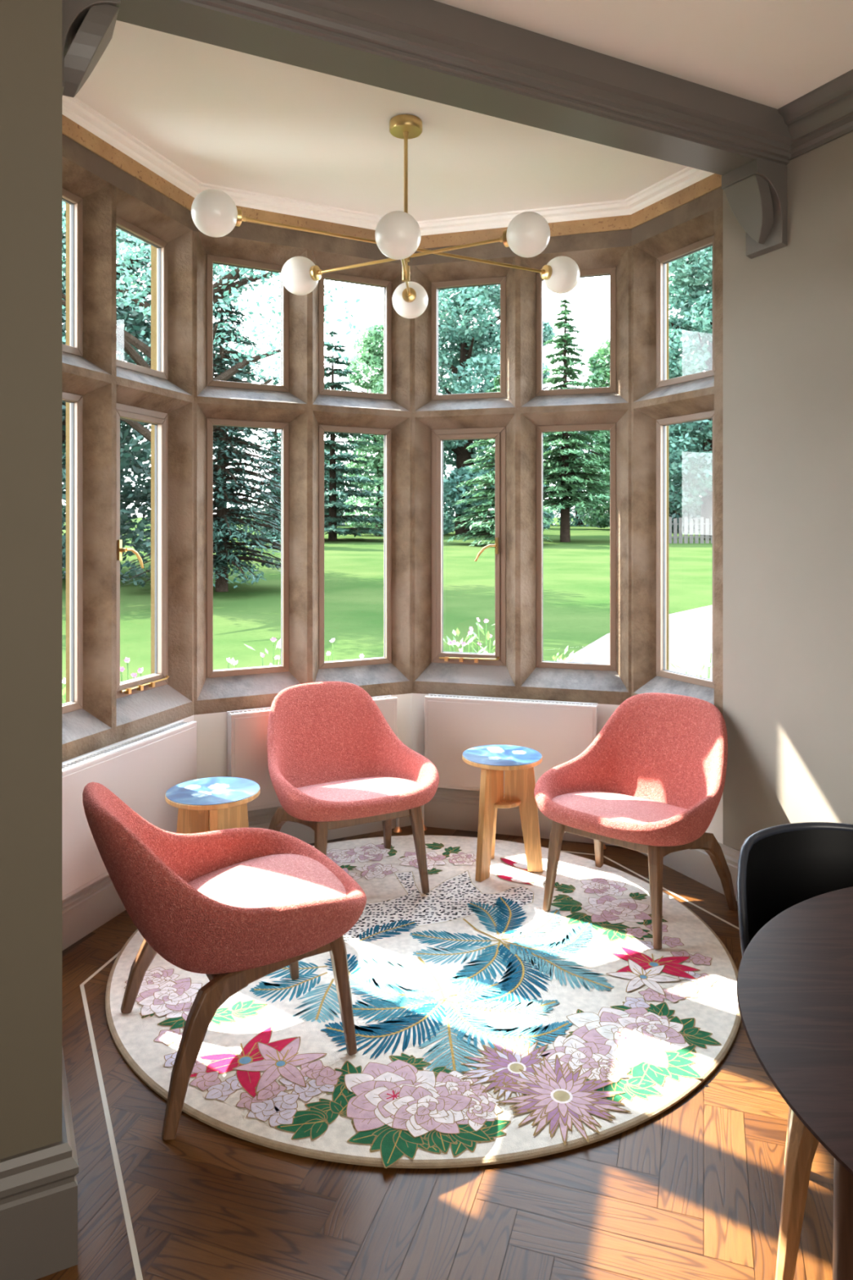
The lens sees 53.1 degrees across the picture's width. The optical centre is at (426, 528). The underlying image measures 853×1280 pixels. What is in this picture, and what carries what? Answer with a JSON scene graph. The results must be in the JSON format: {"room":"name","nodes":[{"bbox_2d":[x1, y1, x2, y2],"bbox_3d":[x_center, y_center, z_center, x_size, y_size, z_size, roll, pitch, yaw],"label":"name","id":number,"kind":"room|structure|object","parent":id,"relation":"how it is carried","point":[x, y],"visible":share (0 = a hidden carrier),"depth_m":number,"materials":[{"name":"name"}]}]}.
{"room":"living room","nodes":[
{"label":"living room","id":0,"kind":"room"},
{"bbox_2d":[0,0,62,1159],"bbox_3d":[-2.240,-0.020,1.457,2.932,3.120,0.730,0,0,-27],"label":"wall","id":1,"kind":"structure","parent":0,"point":[31,30],"depth_m":1.77,"materials":[{"name":"paint"}]},
{"bbox_2d":[62,0,120,97],"bbox_3d":[-0.906,-1.255,2.249,0.167,0.309,0.180,0,0,-27],"label":"trim","id":2,"kind":"structure","parent":1,"relation":"attached to","point":[87,25],"depth_m":2.20,"materials":[{"name":"paint"}]},
{"bbox_2d":[0,787,740,1279],"bbox_3d":[-1.252,1.415,2.767,5.481,0.250,2.227,0,0,-27],"label":"baseboard","id":3,"kind":"structure","parent":1,"relation":"attached to","point":[38,1187],"depth_m":1.83,"materials":[{"name":"paint"}]},
{"bbox_2d":[75,20,687,221],"bbox_3d":[-0.226,-1.578,3.521,2.835,0.004,1.580,0,0,-27],"label":"ceiling","id":4,"kind":"structure","parent":1,"relation":"attached to","point":[224,117],"depth_m":3.46,"materials":[{"name":"white paint"}]},
{"bbox_2d":[62,95,715,235],"bbox_3d":[-0.230,-1.549,3.541,2.765,0.062,1.520,0,0,-27],"label":"trim","id":5,"kind":"structure","parent":1,"relation":"attached to","point":[73,108],"depth_m":4.04,"materials":[{"name":"white paint"}]},
{"bbox_2d":[115,0,792,175],"bbox_3d":[0.199,-1.495,2.775,2.675,0.170,0.235,0,0,-27],"label":"ceiling beam","id":6,"kind":"structure","parent":1,"relation":"attached to","point":[430,50],"depth_m":2.71,"materials":[{"name":"paint"}]},
{"bbox_2d":[62,715,194,766],"bbox_3d":[-1.343,1.450,3.484,0.225,1.180,1.223,0,0,19],"label":"wall","id":7,"kind":"structure","parent":0,"point":[190,718],"depth_m":3.60,"materials":[{"name":"paint"}]},
{"bbox_2d":[62,114,194,761],"bbox_3d":[-1.359,-0.412,3.447,0.247,2.545,1.303,0,0,19],"label":"window","id":8,"kind":"structure","parent":7,"relation":"in","point":[104,189],"depth_m":3.46,"materials":[{"name":"stone"}]},
{"bbox_2d":[62,720,196,900],"bbox_3d":[-1.198,1.195,3.377,0.111,0.688,0.936,0,0,19],"label":"radiator","id":9,"kind":"object","parent":7,"relation":"attached to","point":[140,771],"visible":0.5,"depth_m":3.31,"materials":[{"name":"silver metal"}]},
{"bbox_2d":[62,720,196,772],"bbox_3d":[-1.185,0.856,3.373,0.076,0.010,0.848,0,0,19],"label":"grille","id":10,"kind":"object","parent":9,"relation":"attached to","point":[85,762],"depth_m":3.35,"materials":[{"name":"white metal"}]},
{"bbox_2d":[194,693,412,778],"bbox_3d":[-0.625,1.450,4.292,1.325,1.180,0.225,0,0,-28],"label":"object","id":11,"kind":"structure","parent":0,"point":[211,728],"depth_m":3.98,"materials":[{"name":"paint"}]},
{"bbox_2d":[194,205,412,715],"bbox_3d":[-0.627,-0.412,4.295,1.325,2.545,0.247,0,0,-28],"label":"window","id":12,"kind":"structure","parent":11,"relation":"in","point":[301,407],"depth_m":4.21,"materials":[{"name":"stone"}]},
{"bbox_2d":[226,694,401,832],"bbox_3d":[-0.544,1.195,4.141,0.929,0.688,0.111,0,0,-28],"label":"radiator","id":13,"kind":"object","parent":11,"relation":"attached to","point":[246,731],"visible":0.37,"depth_m":3.95,"materials":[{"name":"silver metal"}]},
{"bbox_2d":[226,694,397,715],"bbox_3d":[-0.538,0.856,4.129,0.841,0.010,0.076,0,0,-28],"label":"grille","id":14,"kind":"object","parent":13,"relation":"attached to","point":[388,700],"depth_m":4.04,"materials":[{"name":"white metal"}]},
{"bbox_2d":[35,825,834,1279],"bbox_3d":[-0.428,1.542,1.131,5.465,0.003,5.938,0,0,-27],"label":"floor","id":15,"kind":"structure","parent":0,"point":[693,1190],"depth_m":1.97,"materials":[{"name":"brown wood"}]},
{"bbox_2d":[82,782,366,1140],"bbox_3d":[-0.600,1.139,2.534,0.782,0.813,0.703,0,0,-29],"label":"armchair","id":16,"kind":"object","parent":15,"relation":"on","point":[236,907],"visible":1,"depth_m":2.31,"materials":[{"name":"pink fabric"}]},
{"bbox_2d":[80,834,739,1279],"bbox_3d":[0.900,1.539,1.538,4.137,0.001,5.514,0,0,0],"label":"trim","id":17,"kind":"structure","parent":15,"relation":"on","point":[117,1165],"depth_m":2.23,"materials":[{"name":"beige wood"}]},
{"bbox_2d":[105,835,741,1168],"bbox_3d":[-0.008,1.530,3.141,2.204,0.018,2.219,0,0,0],"label":"rug","id":18,"kind":"object","parent":15,"relation":"on","point":[492,1026],"visible":0.86,"depth_m":2.65,"materials":[{"name":"multicoloured fabric"}]},
{"bbox_2d":[164,777,260,833],"bbox_3d":[-0.827,1.266,3.300,0.360,0.510,0.356,0,0,15],"label":"stool","id":19,"kind":"object","parent":18,"relation":"on","point":[209,804],"visible":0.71,"depth_m":3.30,"materials":[{"name":"brown wood"}]},
{"bbox_2d":[266,681,439,893],"bbox_3d":[-0.355,1.129,3.731,0.703,0.794,0.782,0,0,-27],"label":"armchair","id":20,"kind":"object","parent":18,"relation":"on","point":[335,761],"visible":0.96,"depth_m":3.85,"materials":[{"name":"fabric"}]},
{"bbox_2d":[462,744,542,882],"bbox_3d":[0.337,1.266,3.818,0.356,0.510,0.360,0,0,-20],"label":"stool","id":21,"kind":"object","parent":18,"relation":"on","point":[517,762],"visible":1,"depth_m":3.77,"materials":[{"name":"brown wood"}]},
{"bbox_2d":[533,693,737,949],"bbox_3d":[0.860,1.139,3.480,0.703,0.813,0.782,0,0,41],"label":"armchair","id":22,"kind":"object","parent":15,"relation":"on","point":[651,782],"visible":1,"depth_m":3.54,"materials":[{"name":"fabric"}]},
{"bbox_2d":[737,886,852,1279],"bbox_3d":[1.185,1.165,1.240,1.380,0.750,1.380,0,0,0],"label":"dining table","id":23,"kind":"object","parent":15,"relation":"on","point":[795,976],"visible":1,"depth_m":1.38,"materials":[{"name":"brown wood"}]},
{"bbox_2d":[737,822,852,1279],"bbox_3d":[0.976,1.143,1.880,0.548,0.800,0.574,0,0,15],"label":"dining chair","id":24,"kind":"object","parent":15,"relation":"on","point":[781,867],"visible":0.38,"depth_m":2.08,"materials":[{"name":"black leather"}]},
{"bbox_2d":[412,693,619,791],"bbox_3d":[0.492,1.450,4.403,1.314,1.180,0.225,0,0,16],"label":"wall","id":25,"kind":"structure","parent":0,"point":[605,712],"depth_m":4.44,"materials":[{"name":"paint"}]},
{"bbox_2d":[421,693,606,849],"bbox_3d":[0.416,1.195,4.247,0.943,0.688,0.111,0,0,16],"label":"radiator","id":26,"kind":"object","parent":25,"relation":"attached to","point":[454,725],"visible":0.58,"depth_m":4.21,"materials":[{"name":"white metal"}]},
{"bbox_2d":[424,693,597,707],"bbox_3d":[0.412,0.856,4.234,0.855,0.010,0.076,0,0,16],"label":"grille","id":27,"kind":"object","parent":26,"relation":"attached to","point":[484,701],"depth_m":4.22,"materials":[{"name":"white metal"}]},
{"bbox_2d":[412,214,631,705],"bbox_3d":[0.493,-0.412,4.407,1.314,2.545,0.247,0,0,16],"label":"window","id":28,"kind":"structure","parent":25,"relation":"in","point":[517,416],"depth_m":4.34,"materials":[{"name":"stone"}]},
{"bbox_2d":[434,0,852,109],"bbox_3d":[-0.427,-1.680,1.129,6.065,0.200,6.200,0,0,-27],"label":"ceiling","id":29,"kind":"structure","parent":0,"point":[771,53],"depth_m":2.72,"materials":[{"name":"white paint"}]},
{"bbox_2d":[191,114,580,318],"bbox_3d":[-0.076,-1.247,3.310,1.469,0.658,0.976,0,0,0],"label":"ceiling light","id":30,"kind":"object","parent":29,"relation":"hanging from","point":[397,234],"visible":1,"depth_m":3.15,"materials":[{"name":"white glass"}]},
{"bbox_2d":[705,131,852,851],"bbox_3d":[2.203,0.230,2.097,0.300,3.620,4.936,0,0,-27],"label":"wall","id":31,"kind":"structure","parent":0,"point":[788,311],"depth_m":3.31,"materials":[{"name":"paint"}]},
{"bbox_2d":[631,173,723,715],"bbox_3d":[1.208,-0.412,3.977,0.247,2.545,0.681,0,0,-27],"label":"window","id":32,"kind":"structure","parent":31,"relation":"in","point":[688,221],"depth_m":4.08,"materials":[{"name":"stone"}]},
{"bbox_2d":[721,158,787,258],"bbox_3d":[1.294,-1.255,3.370,0.167,0.309,0.180,0,0,-27],"label":"corbel","id":33,"kind":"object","parent":31,"relation":"attached to","point":[756,191],"depth_m":3.33,"materials":[{"name":"paint"}]},
{"bbox_2d":[777,69,852,160],"bbox_3d":[2.247,-1.505,1.554,0.135,0.150,3.930,0,0,-27],"label":"trim","id":34,"kind":"structure","parent":31,"relation":"attached to","point":[823,115],"depth_m":3.12,"materials":[{"name":"paint"}]},
{"label":"outside","id":35,"kind":"structure","parent":0,"visible":0},
{"bbox_2d":[130,509,605,517],"bbox_3d":[10.000,-4.660,244.000,340.000,5.600,172.000,0,0,0],"label":"field","id":36,"kind":"structure","parent":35,"point":[136,511],"depth_m":210.62,"materials":[{"name":"green plant"}]},
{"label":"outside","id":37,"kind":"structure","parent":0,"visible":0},
{"bbox_2d":[62,517,712,703],"bbox_3d":[15.000,-0.062,81.000,270.000,4.004,158.000,0,0,0],"label":"lawn","id":38,"kind":"structure","parent":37,"point":[576,572],"depth_m":19.15,"materials":[{"name":"green plant"}]},
{"bbox_2d":[62,257,138,509],"bbox_3d":[-16.595,-7.387,30.702,12.246,17.806,11.224,0,0,-27],"label":"broadleaf tree","id":39,"kind":"object","parent":38,"relation":"on","point":[133,284],"visible":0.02,"depth_m":31.56,"materials":[{"name":"green plant"}]},
{"bbox_2d":[62,200,268,585],"bbox_3d":[-9.800,-6.016,24.366,10.863,16.930,8.925,0,0,-21],"label":"broadleaf tree","id":40,"kind":"object","parent":38,"relation":"on","point":[133,458],"visible":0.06,"depth_m":22.75,"materials":[{"name":"green plant"}]},
{"bbox_2d":[121,295,280,591],"bbox_3d":[-5.111,-2.142,21.018,4.545,7.785,4.275,0,0,39],"label":"spruce tree","id":41,"kind":"object","parent":38,"relation":"on","point":[224,442],"visible":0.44,"depth_m":20.79,"materials":[{"name":"green plant"}]},
{"bbox_2d":[62,200,360,442],"bbox_3d":[-4.837,-4.096,17.386,6.964,11.886,6.963,0,0,-15],"label":"broadleaf tree","id":42,"kind":"object","parent":38,"relation":"on","point":[227,285],"visible":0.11,"depth_m":17.33,"materials":[{"name":"green plant"}]},
{"bbox_2d":[236,376,280,547],"bbox_3d":[-7.563,-3.343,44.186,4.664,8.990,4.478,0,0,38],"label":"cedar tree","id":43,"kind":"object","parent":38,"relation":"on","point":[273,444],"visible":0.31,"depth_m":43.70,"materials":[{"name":"green plant"}]},
{"bbox_2d":[255,442,369,525],"bbox_3d":[-11.900,-3.944,92.108,12.716,10.990,10.702,0,0,0],"label":"broadleaf tree","id":44,"kind":"object","parent":38,"relation":"on","point":[340,500],"visible":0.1,"depth_m":90.06,"materials":[{"name":"green plant"}]},
{"bbox_2d":[266,330,383,540],"bbox_3d":[-5.904,-5.559,52.088,9.055,13.005,9.558,0,0,0],"label":"cedar tree","id":45,"kind":"object","parent":38,"relation":"on","point":[335,507],"visible":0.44,"depth_m":51.70,"materials":[{"name":"green plant"}]},
{"bbox_2d":[342,323,383,536],"bbox_3d":[-3.100,-6.560,60.174,7.221,15.377,6.802,0,0,0],"label":"broadleaf tree","id":46,"kind":"object","parent":38,"relation":"on","point":[371,355],"visible":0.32,"depth_m":58.95,"materials":[{"name":"green plant"}]},
{"bbox_2d":[443,451,451,524],"bbox_3d":[-0.875,-4.628,81.725,7.689,11.377,8.490,0,0,0],"label":"broadleaf tree","id":47,"kind":"object","parent":38,"relation":"on","point":[446,469],"visible":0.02,"depth_m":81.98,"materials":[{"name":"green plant"}]},
{"bbox_2d":[438,284,543,535],"bbox_3d":[2.480,-11.900,61.790,11.274,26.380,10.958,0,0,-5],"label":"broadleaf tree","id":48,"kind":"object","parent":38,"relation":"on","point":[472,338],"visible":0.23,"depth_m":59.18,"materials":[{"name":"green plant"}]},
{"bbox_2d":[444,373,552,546],"bbox_3d":[3.906,-3.606,45.886,5.984,9.412,5.977,0,0,0],"label":"cedar tree","id":49,"kind":"object","parent":38,"relation":"on","point":[484,530],"visible":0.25,"depth_m":45.60,"materials":[{"name":"green plant"}]},
{"bbox_2d":[496,319,555,528],"bbox_3d":[8.978,-10.710,79.609,6.931,22.245,6.847,0,0,0],"label":"broadleaf tree","id":50,"kind":"object","parent":38,"relation":"on","point":[548,331],"visible":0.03,"depth_m":78.89,"materials":[{"name":"green plant"}]},
{"bbox_2d":[542,431,608,526],"bbox_3d":[16.134,-6.561,91.805,14.379,16.305,16.278,0,0,0],"label":"broadleaf tree","id":51,"kind":"object","parent":38,"relation":"on","point":[579,522],"visible":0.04,"depth_m":90.23,"materials":[{"name":"green plant"}]},
{"bbox_2d":[542,298,609,542],"bbox_3d":[8.539,-6.210,49.974,7.585,14.412,7.950,0,0,-14],"label":"cedar tree","id":52,"kind":"object","parent":38,"relation":"on","point":[558,468],"visible":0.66,"depth_m":49.50,"materials":[{"name":"green plant"}]},
{"bbox_2d":[574,338,609,528],"bbox_3d":[17.607,-8.126,76.071,8.690,17.828,8.905,0,0,0],"label":"broadleaf tree","id":53,"kind":"object","parent":38,"relation":"on","point":[599,362],"visible":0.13,"depth_m":75.47,"materials":[{"name":"green plant"}]},
{"bbox_2d":[562,604,712,679],"bbox_3d":[21.497,1.569,18.799,42.630,0.702,18.940,0,0,-14],"label":"gravel path","id":54,"kind":"structure","parent":38,"relation":"on","point":[691,631],"depth_m":12.66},
{"bbox_2d":[669,424,702,533],"bbox_3d":[19.794,-4.149,67.962,7.852,10.805,7.654,0,0,0],"label":"broadleaf tree","id":55,"kind":"object","parent":38,"relation":"on","point":[673,513],"visible":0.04,"depth_m":65.79,"materials":[{"name":"green plant"}]},
{"bbox_2d":[669,245,712,540],"bbox_3d":[17.832,-9.749,53.240,9.503,21.341,9.538,0,0,23],"label":"broadleaf tree","id":56,"kind":"object","parent":38,"relation":"on","point":[691,273],"visible":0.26,"depth_m":51.30,"materials":[{"name":"green plant"}]},
{"bbox_2d":[669,516,712,543],"bbox_3d":[15.350,0.149,48.028,7.800,1.589,0.095,0,0,0],"label":"fence","id":57,"kind":"object","parent":38,"relation":"on","point":[675,523],"visible":0.17,"depth_m":47.98,"materials":[{"name":"white wood"}]},
{"bbox_3d":[-0.550,1.955,5.000,5.700,0.090,3.200,0,0,0],"label":"flower bed","id":58,"kind":"object","parent":38,"relation":"on","visible":0},
{"bbox_2d":[62,677,65,703],"bbox_3d":[-1.663,1.293,3.877,0.356,1.235,0.365,0,0,-7],"label":"flowering plant","id":59,"kind":"object","parent":58,"relation":"on","point":[64,678],"visible":0.03,"depth_m":3.81,"materials":[{"name":"green plant"}]},
{"bbox_2d":[120,657,142,682],"bbox_3d":[-1.488,1.286,4.273,0.341,1.249,0.317,0,0,0],"label":"flowering plant","id":60,"kind":"object","parent":58,"relation":"on","point":[126,660],"visible":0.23,"depth_m":4.33,"materials":[{"name":"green plant"}]},
{"bbox_2d":[216,657,237,669],"bbox_3d":[-1.112,1.342,5.000,0.294,1.136,0.372,0,0,21],"label":"flowering plant","id":61,"kind":"object","parent":58,"relation":"on","point":[232,660],"visible":0.12,"depth_m":5.11,"materials":[{"name":"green plant"}]},
{"bbox_2d":[244,637,280,666],"bbox_3d":[-0.883,1.259,5.021,0.338,1.303,0.335,0,0,-22],"label":"flowering plant","id":62,"kind":"object","parent":58,"relation":"on","point":[273,639],"visible":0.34,"depth_m":5.03,"materials":[{"name":"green plant"}]},
{"bbox_2d":[325,638,334,661],"bbox_3d":[-0.570,1.285,5.074,0.162,1.250,0.295,0,0,-27],"label":"flowering plant","id":63,"kind":"object","parent":58,"relation":"on","point":[328,653],"visible":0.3,"depth_m":5.14,"materials":[{"name":"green plant"}]},
{"bbox_2d":[443,627,487,653],"bbox_3d":[0.220,1.256,5.261,0.366,1.308,0.382,0,0,15],"label":"flowering plant","id":64,"kind":"object","parent":58,"relation":"on","point":[457,632],"visible":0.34,"depth_m":5.30,"materials":[{"name":"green plant"}]},
{"bbox_2d":[469,617,494,653],"bbox_3d":[0.383,1.247,5.599,0.381,1.327,0.357,0,0,0],"label":"flowering plant","id":65,"kind":"object","parent":58,"relation":"on","point":[488,635],"visible":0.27,"depth_m":5.58,"materials":[{"name":"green plant"}]},
{"bbox_2d":[551,645,577,662],"bbox_3d":[0.895,1.391,6.186,0.523,1.038,0.522,0,0,0],"label":"flowering plant","id":66,"kind":"object","parent":58,"relation":"on","point":[559,659],"visible":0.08,"depth_m":6.30,"materials":[{"name":"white plant"}]},
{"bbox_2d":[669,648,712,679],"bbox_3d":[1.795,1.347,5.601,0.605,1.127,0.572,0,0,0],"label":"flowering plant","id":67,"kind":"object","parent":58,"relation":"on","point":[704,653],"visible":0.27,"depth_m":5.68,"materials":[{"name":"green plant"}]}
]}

